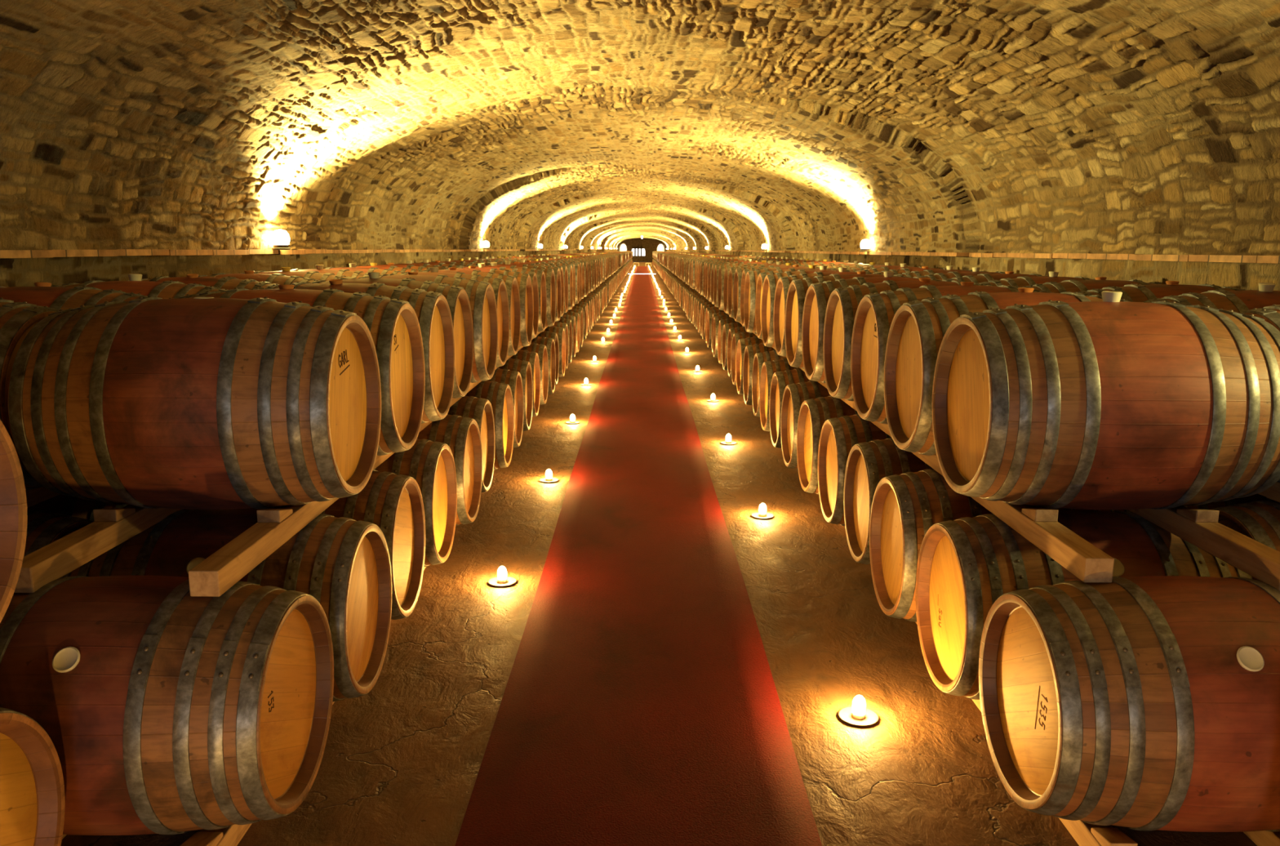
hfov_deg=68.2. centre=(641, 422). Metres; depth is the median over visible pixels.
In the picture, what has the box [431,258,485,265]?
wine barrel
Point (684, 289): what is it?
wine barrel
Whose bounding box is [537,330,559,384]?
wine barrel
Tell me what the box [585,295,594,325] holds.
wine barrel
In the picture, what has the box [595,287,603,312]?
wine barrel
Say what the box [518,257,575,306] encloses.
wine barrel
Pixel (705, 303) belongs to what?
wine barrel
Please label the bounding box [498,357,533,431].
wine barrel
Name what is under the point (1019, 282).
wine barrel
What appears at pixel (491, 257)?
wine barrel
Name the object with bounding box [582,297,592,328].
wine barrel
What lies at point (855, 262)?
wine barrel
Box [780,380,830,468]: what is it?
wine barrel
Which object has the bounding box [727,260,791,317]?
wine barrel
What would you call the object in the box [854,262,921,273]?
wine barrel
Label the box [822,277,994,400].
wine barrel
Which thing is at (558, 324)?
wine barrel
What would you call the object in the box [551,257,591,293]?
wine barrel
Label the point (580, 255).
wine barrel
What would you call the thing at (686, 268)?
wine barrel
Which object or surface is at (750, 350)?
wine barrel
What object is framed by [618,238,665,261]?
wall
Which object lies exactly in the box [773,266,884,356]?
wine barrel
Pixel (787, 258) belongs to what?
wine barrel
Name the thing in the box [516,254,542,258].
wine barrel
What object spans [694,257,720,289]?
wine barrel
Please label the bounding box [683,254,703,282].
wine barrel
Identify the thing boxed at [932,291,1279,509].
wine barrel
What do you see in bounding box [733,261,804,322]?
wine barrel
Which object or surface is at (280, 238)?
wall lamp
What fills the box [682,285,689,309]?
wine barrel
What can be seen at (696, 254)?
wine barrel
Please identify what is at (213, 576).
timber beam
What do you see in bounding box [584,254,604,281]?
wine barrel
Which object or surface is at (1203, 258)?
trim
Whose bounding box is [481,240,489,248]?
wall lamp
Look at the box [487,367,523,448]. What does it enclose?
wine barrel
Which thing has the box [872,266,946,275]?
wine barrel
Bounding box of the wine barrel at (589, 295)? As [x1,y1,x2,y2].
[586,293,596,324]
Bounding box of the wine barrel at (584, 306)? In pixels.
[573,303,586,339]
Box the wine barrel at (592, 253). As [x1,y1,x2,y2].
[591,253,609,275]
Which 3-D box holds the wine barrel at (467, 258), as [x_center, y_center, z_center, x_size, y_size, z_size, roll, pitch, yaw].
[-2.461,-2.001,13.545,0.950,0.722,0.690,0,10,0]
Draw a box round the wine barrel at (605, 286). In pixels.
[600,284,606,307]
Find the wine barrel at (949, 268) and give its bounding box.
[893,265,985,277]
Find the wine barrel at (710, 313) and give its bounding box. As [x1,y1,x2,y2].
[706,308,723,348]
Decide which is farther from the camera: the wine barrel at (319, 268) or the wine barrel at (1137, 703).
the wine barrel at (319, 268)
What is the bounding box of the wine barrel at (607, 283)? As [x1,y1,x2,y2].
[602,281,608,302]
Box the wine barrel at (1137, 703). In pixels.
[978,575,1279,831]
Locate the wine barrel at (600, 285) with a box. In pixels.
[597,284,604,309]
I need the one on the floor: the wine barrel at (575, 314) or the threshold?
the wine barrel at (575, 314)
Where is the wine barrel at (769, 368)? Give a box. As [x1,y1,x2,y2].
[759,358,799,431]
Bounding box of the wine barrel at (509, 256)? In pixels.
[500,255,531,260]
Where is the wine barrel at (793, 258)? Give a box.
[773,257,795,262]
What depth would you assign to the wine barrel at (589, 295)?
19.76 m
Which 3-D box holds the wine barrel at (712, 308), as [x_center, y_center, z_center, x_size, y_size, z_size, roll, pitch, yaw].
[1.561,-1.619,15.761,0.950,0.689,0.689,0,10,0]
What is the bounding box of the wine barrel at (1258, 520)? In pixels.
[1210,499,1279,581]
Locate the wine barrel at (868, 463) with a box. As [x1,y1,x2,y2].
[843,437,933,564]
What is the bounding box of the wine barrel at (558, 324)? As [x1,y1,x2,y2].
[552,321,568,369]
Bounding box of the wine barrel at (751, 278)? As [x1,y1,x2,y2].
[743,264,826,333]
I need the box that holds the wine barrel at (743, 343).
[735,336,763,394]
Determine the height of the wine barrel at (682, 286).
0.688 m
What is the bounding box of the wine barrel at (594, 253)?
[594,253,611,275]
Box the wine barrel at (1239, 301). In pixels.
[1143,282,1279,312]
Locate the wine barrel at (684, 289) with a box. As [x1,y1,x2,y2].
[683,286,691,311]
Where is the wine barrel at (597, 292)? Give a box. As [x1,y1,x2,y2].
[590,291,599,319]
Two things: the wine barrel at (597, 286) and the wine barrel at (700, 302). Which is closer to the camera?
the wine barrel at (700, 302)
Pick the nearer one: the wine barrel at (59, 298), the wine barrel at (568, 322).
the wine barrel at (59, 298)
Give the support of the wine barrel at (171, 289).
on the timber beam at (34, 496)
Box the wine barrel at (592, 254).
[591,253,608,277]
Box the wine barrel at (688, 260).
[686,256,710,284]
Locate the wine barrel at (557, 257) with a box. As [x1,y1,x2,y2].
[556,256,587,297]
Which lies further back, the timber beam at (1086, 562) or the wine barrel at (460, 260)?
the wine barrel at (460, 260)
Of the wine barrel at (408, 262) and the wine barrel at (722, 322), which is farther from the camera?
the wine barrel at (722, 322)
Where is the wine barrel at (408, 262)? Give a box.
[394,260,450,270]
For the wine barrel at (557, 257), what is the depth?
16.09 m
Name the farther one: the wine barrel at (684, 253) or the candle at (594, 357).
the wine barrel at (684, 253)
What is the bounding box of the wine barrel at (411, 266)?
[362,262,439,270]
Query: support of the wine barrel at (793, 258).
on the timber beam
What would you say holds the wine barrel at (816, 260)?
on the timber beam
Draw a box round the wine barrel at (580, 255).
[580,255,601,283]
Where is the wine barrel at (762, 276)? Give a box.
[755,265,839,338]
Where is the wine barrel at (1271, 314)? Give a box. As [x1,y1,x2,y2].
[1240,303,1279,482]
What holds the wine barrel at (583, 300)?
on the floor
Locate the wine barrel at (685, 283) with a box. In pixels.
[679,283,686,306]
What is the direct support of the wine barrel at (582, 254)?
on the timber beam
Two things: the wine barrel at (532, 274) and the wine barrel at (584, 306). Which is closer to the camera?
the wine barrel at (532, 274)
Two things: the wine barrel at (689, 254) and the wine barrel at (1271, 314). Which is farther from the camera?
the wine barrel at (689, 254)
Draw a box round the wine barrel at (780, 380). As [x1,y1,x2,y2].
[768,368,810,448]
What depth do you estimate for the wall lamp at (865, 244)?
12.72 m
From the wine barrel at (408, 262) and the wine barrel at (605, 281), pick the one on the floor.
the wine barrel at (605, 281)
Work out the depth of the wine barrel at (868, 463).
4.69 m
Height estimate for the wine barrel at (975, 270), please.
0.722 m
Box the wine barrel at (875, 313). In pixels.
[850,281,1053,424]
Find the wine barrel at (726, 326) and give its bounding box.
[721,321,742,370]
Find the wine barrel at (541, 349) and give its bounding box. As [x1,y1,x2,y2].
[520,342,548,404]
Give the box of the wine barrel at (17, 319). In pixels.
[0,297,58,489]
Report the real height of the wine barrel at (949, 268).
0.722 m
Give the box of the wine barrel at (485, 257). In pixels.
[472,256,511,262]
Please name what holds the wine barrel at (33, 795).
on the timber beam
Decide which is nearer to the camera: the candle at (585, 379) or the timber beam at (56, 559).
the timber beam at (56, 559)
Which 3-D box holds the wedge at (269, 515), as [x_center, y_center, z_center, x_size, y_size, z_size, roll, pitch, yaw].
[-1.154,0.280,2.983,0.072,0.039,0.110,0,10,0]
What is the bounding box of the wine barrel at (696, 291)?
[687,290,698,319]
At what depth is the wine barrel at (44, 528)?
3.26 m
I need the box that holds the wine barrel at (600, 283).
[600,283,607,305]
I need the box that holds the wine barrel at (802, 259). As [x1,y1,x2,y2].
[773,257,814,262]
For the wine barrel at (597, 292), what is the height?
0.690 m
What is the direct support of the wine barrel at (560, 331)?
on the timber beam
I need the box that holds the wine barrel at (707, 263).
[705,258,742,299]
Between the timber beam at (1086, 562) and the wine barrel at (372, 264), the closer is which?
the timber beam at (1086, 562)
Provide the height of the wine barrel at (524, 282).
0.707 m
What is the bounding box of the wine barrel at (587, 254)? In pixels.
[586,253,606,279]
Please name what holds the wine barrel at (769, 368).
on the timber beam
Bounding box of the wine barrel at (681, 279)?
[675,279,681,299]
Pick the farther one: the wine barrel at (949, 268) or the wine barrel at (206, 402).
the wine barrel at (949, 268)
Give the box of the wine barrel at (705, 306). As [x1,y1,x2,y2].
[702,303,714,339]
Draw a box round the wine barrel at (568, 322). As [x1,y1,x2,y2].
[556,317,572,363]
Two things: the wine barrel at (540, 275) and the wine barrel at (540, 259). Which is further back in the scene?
the wine barrel at (540, 259)
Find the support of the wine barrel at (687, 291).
on the floor
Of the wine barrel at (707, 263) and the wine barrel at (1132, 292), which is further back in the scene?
the wine barrel at (707, 263)
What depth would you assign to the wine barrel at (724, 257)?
17.74 m
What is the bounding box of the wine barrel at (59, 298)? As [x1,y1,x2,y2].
[0,282,156,310]
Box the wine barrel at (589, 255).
[589,254,607,278]
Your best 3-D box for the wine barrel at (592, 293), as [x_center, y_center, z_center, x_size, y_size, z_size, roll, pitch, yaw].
[-1.427,-2.511,20.543,0.950,0.687,0.687,0,10,0]
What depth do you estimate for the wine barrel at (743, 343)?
10.15 m
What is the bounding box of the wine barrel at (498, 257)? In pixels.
[488,256,519,261]
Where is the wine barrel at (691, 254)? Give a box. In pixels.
[676,253,693,275]
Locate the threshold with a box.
[627,273,655,274]
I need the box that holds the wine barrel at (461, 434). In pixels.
[417,413,482,525]
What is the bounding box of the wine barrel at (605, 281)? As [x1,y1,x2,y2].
[604,280,609,302]
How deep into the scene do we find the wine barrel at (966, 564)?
3.17 m
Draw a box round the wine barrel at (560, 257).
[555,257,588,294]
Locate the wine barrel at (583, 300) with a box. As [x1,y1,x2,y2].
[580,298,590,332]
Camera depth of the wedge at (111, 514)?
2.93 m
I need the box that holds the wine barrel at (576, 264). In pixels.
[532,257,579,303]
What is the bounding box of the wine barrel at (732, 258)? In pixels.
[702,257,742,297]
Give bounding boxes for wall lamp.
[271,229,290,249]
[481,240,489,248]
[537,243,542,248]
[761,243,767,250]
[859,239,871,251]
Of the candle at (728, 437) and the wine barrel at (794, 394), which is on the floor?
the candle at (728, 437)
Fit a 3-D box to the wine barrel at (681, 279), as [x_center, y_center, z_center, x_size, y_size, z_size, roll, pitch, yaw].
[1.559,-4.146,29.530,0.950,0.690,0.690,0,10,0]
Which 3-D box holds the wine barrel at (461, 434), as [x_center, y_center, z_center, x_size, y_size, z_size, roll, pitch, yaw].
[-1.430,0.269,5.397,0.950,0.690,0.690,0,10,0]
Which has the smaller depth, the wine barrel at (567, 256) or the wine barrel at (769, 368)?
the wine barrel at (769, 368)
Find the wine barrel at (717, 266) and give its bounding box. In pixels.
[713,258,761,306]
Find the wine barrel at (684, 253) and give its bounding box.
[671,253,685,272]
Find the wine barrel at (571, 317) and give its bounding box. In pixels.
[560,314,576,357]
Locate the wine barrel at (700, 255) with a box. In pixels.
[681,254,701,280]
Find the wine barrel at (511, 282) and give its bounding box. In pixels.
[413,267,520,355]
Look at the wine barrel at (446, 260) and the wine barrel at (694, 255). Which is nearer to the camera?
the wine barrel at (446, 260)
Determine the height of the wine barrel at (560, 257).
0.706 m
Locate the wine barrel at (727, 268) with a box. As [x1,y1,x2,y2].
[723,260,776,313]
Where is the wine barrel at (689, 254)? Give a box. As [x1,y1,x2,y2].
[674,253,690,275]
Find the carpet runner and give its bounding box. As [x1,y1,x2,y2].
[454,266,822,845]
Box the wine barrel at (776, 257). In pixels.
[755,256,781,261]
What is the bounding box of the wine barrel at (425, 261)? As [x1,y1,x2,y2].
[411,259,461,267]
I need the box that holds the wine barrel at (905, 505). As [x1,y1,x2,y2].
[869,468,1133,622]
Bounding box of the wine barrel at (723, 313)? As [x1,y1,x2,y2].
[711,311,728,351]
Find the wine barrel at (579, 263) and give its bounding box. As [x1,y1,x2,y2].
[531,257,582,301]
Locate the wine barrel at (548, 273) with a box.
[487,261,555,327]
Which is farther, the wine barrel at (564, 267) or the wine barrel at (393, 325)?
the wine barrel at (564, 267)
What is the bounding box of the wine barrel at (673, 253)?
[666,253,679,269]
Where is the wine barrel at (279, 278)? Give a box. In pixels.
[198,271,319,284]
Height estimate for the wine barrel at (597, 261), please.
0.716 m
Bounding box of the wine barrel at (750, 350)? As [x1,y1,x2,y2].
[742,342,774,404]
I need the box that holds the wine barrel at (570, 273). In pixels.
[533,258,573,309]
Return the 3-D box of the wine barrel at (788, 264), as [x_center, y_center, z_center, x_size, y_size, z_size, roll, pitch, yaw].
[1.556,-1.334,10.031,0.950,0.717,0.690,0,10,0]
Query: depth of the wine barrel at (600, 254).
30.62 m
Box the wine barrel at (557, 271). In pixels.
[497,261,561,321]
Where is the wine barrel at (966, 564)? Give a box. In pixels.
[915,510,1252,699]
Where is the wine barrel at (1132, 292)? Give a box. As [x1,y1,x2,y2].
[1077,280,1245,302]
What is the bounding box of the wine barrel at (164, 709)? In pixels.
[0,575,333,835]
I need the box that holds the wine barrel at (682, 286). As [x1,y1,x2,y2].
[680,284,689,307]
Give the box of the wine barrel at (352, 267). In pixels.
[325,262,402,274]
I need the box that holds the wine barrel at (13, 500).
[0,419,26,622]
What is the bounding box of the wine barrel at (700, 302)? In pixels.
[697,299,710,333]
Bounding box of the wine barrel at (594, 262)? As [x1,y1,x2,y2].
[569,255,595,289]
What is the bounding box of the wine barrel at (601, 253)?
[600,253,615,272]
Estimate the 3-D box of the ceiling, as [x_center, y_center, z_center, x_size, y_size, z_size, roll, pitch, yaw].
[0.045,-12.372,63.307,6.606,1.523,139.000,0,10,0]
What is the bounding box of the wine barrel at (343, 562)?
[60,508,391,702]
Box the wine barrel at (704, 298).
[695,297,706,329]
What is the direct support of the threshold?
on the carpet runner
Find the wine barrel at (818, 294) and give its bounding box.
[801,271,942,382]
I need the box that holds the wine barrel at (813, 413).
[796,395,857,494]
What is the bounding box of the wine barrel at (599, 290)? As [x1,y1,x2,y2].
[595,288,602,315]
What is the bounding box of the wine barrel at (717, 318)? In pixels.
[712,314,731,358]
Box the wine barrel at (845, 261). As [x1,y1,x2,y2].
[815,260,862,266]
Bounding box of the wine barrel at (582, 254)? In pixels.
[582,253,602,282]
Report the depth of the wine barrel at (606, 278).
30.07 m
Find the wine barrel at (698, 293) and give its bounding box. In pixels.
[688,292,700,321]
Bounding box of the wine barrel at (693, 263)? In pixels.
[691,256,717,288]
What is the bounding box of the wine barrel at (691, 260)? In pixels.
[689,255,714,287]
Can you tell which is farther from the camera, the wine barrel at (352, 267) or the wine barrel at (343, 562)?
the wine barrel at (352, 267)
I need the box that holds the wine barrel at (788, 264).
[740,262,819,326]
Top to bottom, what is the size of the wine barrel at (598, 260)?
0.716 m
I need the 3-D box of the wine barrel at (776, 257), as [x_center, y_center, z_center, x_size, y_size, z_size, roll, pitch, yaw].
[2.654,-2.900,18.577,0.950,0.722,0.689,0,10,0]
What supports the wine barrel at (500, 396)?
on the timber beam
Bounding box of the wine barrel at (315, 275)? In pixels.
[240,266,355,280]
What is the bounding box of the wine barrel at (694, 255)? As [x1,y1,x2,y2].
[677,254,695,277]
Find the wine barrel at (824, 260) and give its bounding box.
[791,259,839,265]
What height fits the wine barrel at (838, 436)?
0.690 m
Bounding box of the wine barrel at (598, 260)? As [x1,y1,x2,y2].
[576,254,599,285]
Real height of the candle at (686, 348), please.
0.089 m
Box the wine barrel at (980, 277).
[942,271,1048,283]
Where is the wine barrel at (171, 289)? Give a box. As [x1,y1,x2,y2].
[52,273,231,298]
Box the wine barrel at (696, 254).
[680,253,698,279]
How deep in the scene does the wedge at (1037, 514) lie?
2.98 m
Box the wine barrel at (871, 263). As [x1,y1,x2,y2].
[833,262,897,269]
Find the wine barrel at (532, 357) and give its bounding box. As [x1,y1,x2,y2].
[511,349,540,417]
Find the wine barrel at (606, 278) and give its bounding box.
[606,278,612,297]
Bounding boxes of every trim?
[0,248,618,257]
[684,249,1279,263]
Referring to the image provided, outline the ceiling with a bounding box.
[0,0,1279,255]
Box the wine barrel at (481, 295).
[358,271,497,382]
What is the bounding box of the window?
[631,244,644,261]
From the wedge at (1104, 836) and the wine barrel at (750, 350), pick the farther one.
the wine barrel at (750, 350)
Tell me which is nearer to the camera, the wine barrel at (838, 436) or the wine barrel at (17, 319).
the wine barrel at (17, 319)
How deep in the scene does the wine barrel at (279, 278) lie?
5.84 m
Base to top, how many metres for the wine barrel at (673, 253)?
0.706 m
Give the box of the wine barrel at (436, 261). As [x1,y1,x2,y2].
[419,260,472,266]
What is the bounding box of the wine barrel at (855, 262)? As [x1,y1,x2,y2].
[826,260,870,268]
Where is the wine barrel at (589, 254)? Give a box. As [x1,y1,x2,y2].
[583,253,608,277]
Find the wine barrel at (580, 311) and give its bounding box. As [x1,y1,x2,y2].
[567,308,582,347]
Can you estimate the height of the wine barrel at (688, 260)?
0.706 m
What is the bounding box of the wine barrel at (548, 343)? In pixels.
[530,335,555,394]
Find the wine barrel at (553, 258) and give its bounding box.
[542,257,584,298]
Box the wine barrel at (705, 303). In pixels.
[700,302,711,335]
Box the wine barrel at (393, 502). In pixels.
[180,469,425,619]
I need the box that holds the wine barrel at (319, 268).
[280,264,380,278]
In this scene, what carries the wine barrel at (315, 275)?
on the timber beam at (34, 496)
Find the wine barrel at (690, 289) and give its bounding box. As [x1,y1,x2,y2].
[685,288,694,314]
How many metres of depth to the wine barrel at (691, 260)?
20.25 m
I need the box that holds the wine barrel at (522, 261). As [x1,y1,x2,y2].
[497,259,564,316]
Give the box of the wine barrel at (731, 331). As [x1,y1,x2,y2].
[727,326,746,377]
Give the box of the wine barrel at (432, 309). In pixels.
[251,279,454,423]
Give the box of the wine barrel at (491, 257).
[480,256,516,262]
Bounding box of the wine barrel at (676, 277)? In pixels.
[672,277,679,296]
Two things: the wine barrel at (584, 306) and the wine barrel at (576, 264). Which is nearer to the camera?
the wine barrel at (576, 264)
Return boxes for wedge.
[93,507,135,521]
[180,831,222,845]
[256,508,293,522]
[1022,507,1058,521]
[1090,827,1137,845]
[1176,508,1219,522]
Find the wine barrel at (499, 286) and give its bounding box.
[386,266,509,367]
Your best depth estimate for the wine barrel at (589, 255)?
26.01 m
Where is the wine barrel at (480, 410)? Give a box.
[447,395,495,493]
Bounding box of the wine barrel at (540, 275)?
[464,262,546,332]
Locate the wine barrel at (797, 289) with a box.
[784,271,909,368]
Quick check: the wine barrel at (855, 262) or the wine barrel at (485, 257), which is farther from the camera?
the wine barrel at (485, 257)
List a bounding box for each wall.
[0,249,618,287]
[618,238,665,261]
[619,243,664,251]
[665,249,1279,290]
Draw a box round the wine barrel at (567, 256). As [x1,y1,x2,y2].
[562,255,593,291]
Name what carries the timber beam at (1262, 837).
on the floor
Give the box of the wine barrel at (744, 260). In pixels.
[711,258,759,304]
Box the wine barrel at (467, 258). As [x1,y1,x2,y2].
[453,257,491,262]
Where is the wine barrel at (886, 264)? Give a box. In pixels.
[846,262,907,271]
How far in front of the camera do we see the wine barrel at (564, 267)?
12.00 m
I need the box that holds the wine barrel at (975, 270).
[919,266,1005,279]
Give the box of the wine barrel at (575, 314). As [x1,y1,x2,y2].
[563,311,579,352]
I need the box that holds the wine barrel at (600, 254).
[600,253,613,274]
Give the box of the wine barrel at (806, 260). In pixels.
[781,258,821,263]
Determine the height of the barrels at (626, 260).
1.430 m
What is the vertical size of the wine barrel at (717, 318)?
0.690 m
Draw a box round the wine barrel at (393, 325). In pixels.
[168,284,425,455]
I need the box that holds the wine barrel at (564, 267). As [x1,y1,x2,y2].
[502,260,568,313]
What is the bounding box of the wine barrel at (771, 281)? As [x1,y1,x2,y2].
[760,265,859,347]
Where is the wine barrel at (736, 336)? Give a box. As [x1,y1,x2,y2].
[730,331,756,385]
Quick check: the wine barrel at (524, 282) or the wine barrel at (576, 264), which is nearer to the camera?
the wine barrel at (524, 282)
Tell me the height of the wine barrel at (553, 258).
0.722 m
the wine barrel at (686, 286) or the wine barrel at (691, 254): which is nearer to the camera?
the wine barrel at (686, 286)
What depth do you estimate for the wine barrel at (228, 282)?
5.14 m
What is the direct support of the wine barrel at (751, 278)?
on the timber beam
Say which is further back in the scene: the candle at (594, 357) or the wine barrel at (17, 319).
the candle at (594, 357)
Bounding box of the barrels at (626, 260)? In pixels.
[554,250,736,284]
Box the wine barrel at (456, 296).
[305,271,473,398]
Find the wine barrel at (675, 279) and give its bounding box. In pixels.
[674,279,680,298]
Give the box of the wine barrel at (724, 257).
[697,256,726,293]
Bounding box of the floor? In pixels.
[61,261,1257,845]
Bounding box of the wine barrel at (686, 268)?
[684,255,706,284]
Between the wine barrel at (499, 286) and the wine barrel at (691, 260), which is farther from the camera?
the wine barrel at (691, 260)
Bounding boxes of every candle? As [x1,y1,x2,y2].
[488,565,515,586]
[539,468,558,482]
[565,413,579,423]
[581,377,591,385]
[590,355,599,362]
[682,347,691,353]
[692,364,702,372]
[706,393,719,401]
[720,433,736,444]
[751,502,773,519]
[838,694,878,726]
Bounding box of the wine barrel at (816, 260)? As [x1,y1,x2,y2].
[791,258,828,264]
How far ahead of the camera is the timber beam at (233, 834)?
2.62 m
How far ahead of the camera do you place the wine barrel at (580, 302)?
17.02 m
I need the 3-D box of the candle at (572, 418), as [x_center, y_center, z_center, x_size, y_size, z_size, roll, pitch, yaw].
[-0.662,-0.044,9.143,0.140,0.089,0.140,0,10,0]
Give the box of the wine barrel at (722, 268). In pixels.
[717,260,768,310]
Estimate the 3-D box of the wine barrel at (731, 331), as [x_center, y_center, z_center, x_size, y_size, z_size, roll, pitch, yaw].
[1.558,-0.861,11.630,0.950,0.690,0.690,0,10,0]
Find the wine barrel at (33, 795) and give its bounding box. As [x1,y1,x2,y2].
[0,706,65,845]
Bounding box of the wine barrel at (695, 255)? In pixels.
[678,254,697,278]
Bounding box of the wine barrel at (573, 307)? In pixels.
[572,306,583,338]
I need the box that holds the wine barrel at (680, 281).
[676,280,683,302]
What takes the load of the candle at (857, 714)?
on the floor
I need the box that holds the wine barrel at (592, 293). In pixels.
[588,292,597,320]
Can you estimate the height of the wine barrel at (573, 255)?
0.716 m
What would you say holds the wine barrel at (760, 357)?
on the timber beam
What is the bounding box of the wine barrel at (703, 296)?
[693,295,704,326]
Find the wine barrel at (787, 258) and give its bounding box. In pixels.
[765,257,797,262]
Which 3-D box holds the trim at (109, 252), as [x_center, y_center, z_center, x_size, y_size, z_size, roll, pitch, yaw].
[-3.105,-11.623,63.447,0.218,0.044,138.996,0,10,0]
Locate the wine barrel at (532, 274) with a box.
[457,262,538,338]
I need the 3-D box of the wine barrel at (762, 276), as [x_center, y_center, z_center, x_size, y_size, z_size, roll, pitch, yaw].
[1.553,-1.081,8.653,0.950,0.716,0.690,0,10,0]
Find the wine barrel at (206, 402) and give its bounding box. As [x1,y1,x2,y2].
[8,296,381,509]
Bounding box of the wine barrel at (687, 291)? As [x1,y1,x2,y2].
[686,289,696,316]
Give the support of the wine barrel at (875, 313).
on the timber beam at (1260, 561)
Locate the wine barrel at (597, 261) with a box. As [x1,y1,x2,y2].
[565,255,598,287]
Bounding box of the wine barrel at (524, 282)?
[438,266,533,347]
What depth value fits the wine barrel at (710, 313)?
14.92 m
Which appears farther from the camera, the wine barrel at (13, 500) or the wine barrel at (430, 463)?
the wine barrel at (430, 463)
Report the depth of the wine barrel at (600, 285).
24.83 m
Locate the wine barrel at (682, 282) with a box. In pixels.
[678,281,684,303]
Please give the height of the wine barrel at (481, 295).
0.707 m
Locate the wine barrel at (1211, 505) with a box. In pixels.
[1182,493,1271,509]
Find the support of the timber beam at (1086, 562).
on the wine barrel at (838, 436)
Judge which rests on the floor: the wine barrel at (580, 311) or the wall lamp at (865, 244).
the wine barrel at (580, 311)
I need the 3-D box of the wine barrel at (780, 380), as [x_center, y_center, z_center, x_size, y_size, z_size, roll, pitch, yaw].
[1.530,-0.103,7.497,0.950,0.690,0.690,0,10,0]
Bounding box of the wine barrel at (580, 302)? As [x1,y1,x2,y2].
[577,301,587,335]
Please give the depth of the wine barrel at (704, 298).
18.63 m
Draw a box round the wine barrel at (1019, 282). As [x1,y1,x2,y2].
[979,271,1095,288]
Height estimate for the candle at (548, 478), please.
0.089 m
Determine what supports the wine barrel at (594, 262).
on the timber beam
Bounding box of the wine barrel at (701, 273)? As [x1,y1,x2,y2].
[699,257,731,295]
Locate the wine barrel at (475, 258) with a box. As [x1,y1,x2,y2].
[474,257,504,263]
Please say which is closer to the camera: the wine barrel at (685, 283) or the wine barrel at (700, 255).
the wine barrel at (700, 255)
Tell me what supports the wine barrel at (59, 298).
on the timber beam at (34, 496)
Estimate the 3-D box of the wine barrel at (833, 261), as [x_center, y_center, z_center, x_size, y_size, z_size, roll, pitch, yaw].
[2.647,-1.882,13.073,0.950,0.706,0.690,0,10,0]
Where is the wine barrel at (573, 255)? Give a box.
[573,255,596,281]
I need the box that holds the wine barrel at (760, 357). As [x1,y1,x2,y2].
[751,349,786,417]
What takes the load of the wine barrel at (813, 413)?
on the timber beam at (1080, 830)
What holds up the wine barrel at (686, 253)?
on the timber beam
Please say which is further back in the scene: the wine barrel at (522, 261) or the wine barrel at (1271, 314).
the wine barrel at (522, 261)
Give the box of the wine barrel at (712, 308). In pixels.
[705,306,718,343]
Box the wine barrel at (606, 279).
[605,279,610,299]
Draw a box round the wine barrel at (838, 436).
[817,413,891,525]
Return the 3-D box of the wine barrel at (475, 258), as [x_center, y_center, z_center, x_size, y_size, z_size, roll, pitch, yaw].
[-2.469,-2.128,14.236,0.950,0.722,0.690,0,10,0]
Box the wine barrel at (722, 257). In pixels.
[696,256,731,291]
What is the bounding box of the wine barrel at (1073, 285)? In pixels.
[1020,276,1161,293]
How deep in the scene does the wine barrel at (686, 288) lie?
23.47 m
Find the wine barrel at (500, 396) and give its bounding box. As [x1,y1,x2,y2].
[465,380,514,469]
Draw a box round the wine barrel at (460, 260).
[444,258,490,265]
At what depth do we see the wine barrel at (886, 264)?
10.20 m
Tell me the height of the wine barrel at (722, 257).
0.722 m
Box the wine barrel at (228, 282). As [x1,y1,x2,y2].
[126,273,279,289]
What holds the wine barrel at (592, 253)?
on the timber beam
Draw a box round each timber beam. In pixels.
[13,504,182,592]
[25,486,59,507]
[188,355,510,596]
[200,566,426,845]
[510,326,547,357]
[785,355,1114,582]
[915,622,1113,845]
[1128,505,1279,591]
[1243,830,1279,845]
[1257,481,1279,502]
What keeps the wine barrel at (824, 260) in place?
on the timber beam
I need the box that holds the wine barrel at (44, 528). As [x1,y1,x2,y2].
[23,509,93,556]
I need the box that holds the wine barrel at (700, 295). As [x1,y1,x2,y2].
[691,293,702,324]
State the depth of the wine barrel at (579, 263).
15.00 m
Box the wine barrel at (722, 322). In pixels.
[717,317,736,364]
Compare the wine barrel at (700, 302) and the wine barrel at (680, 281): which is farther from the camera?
the wine barrel at (680, 281)
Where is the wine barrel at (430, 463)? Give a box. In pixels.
[374,438,457,566]
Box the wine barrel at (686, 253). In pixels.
[672,253,687,273]
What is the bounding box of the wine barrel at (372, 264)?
[338,262,423,271]
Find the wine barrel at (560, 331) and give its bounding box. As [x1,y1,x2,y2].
[544,325,565,377]
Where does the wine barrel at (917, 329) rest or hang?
on the timber beam at (1086, 562)
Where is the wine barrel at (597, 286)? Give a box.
[596,286,604,310]
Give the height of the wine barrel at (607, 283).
0.687 m
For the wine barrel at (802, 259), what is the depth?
15.73 m
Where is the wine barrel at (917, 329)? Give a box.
[884,287,1134,455]
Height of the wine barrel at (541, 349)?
0.689 m
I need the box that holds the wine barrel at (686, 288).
[684,288,692,312]
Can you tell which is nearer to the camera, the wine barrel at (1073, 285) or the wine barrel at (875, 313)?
the wine barrel at (875, 313)
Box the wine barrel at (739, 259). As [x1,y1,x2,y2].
[707,257,752,302]
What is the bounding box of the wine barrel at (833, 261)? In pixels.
[800,260,848,266]
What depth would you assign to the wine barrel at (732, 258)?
16.40 m

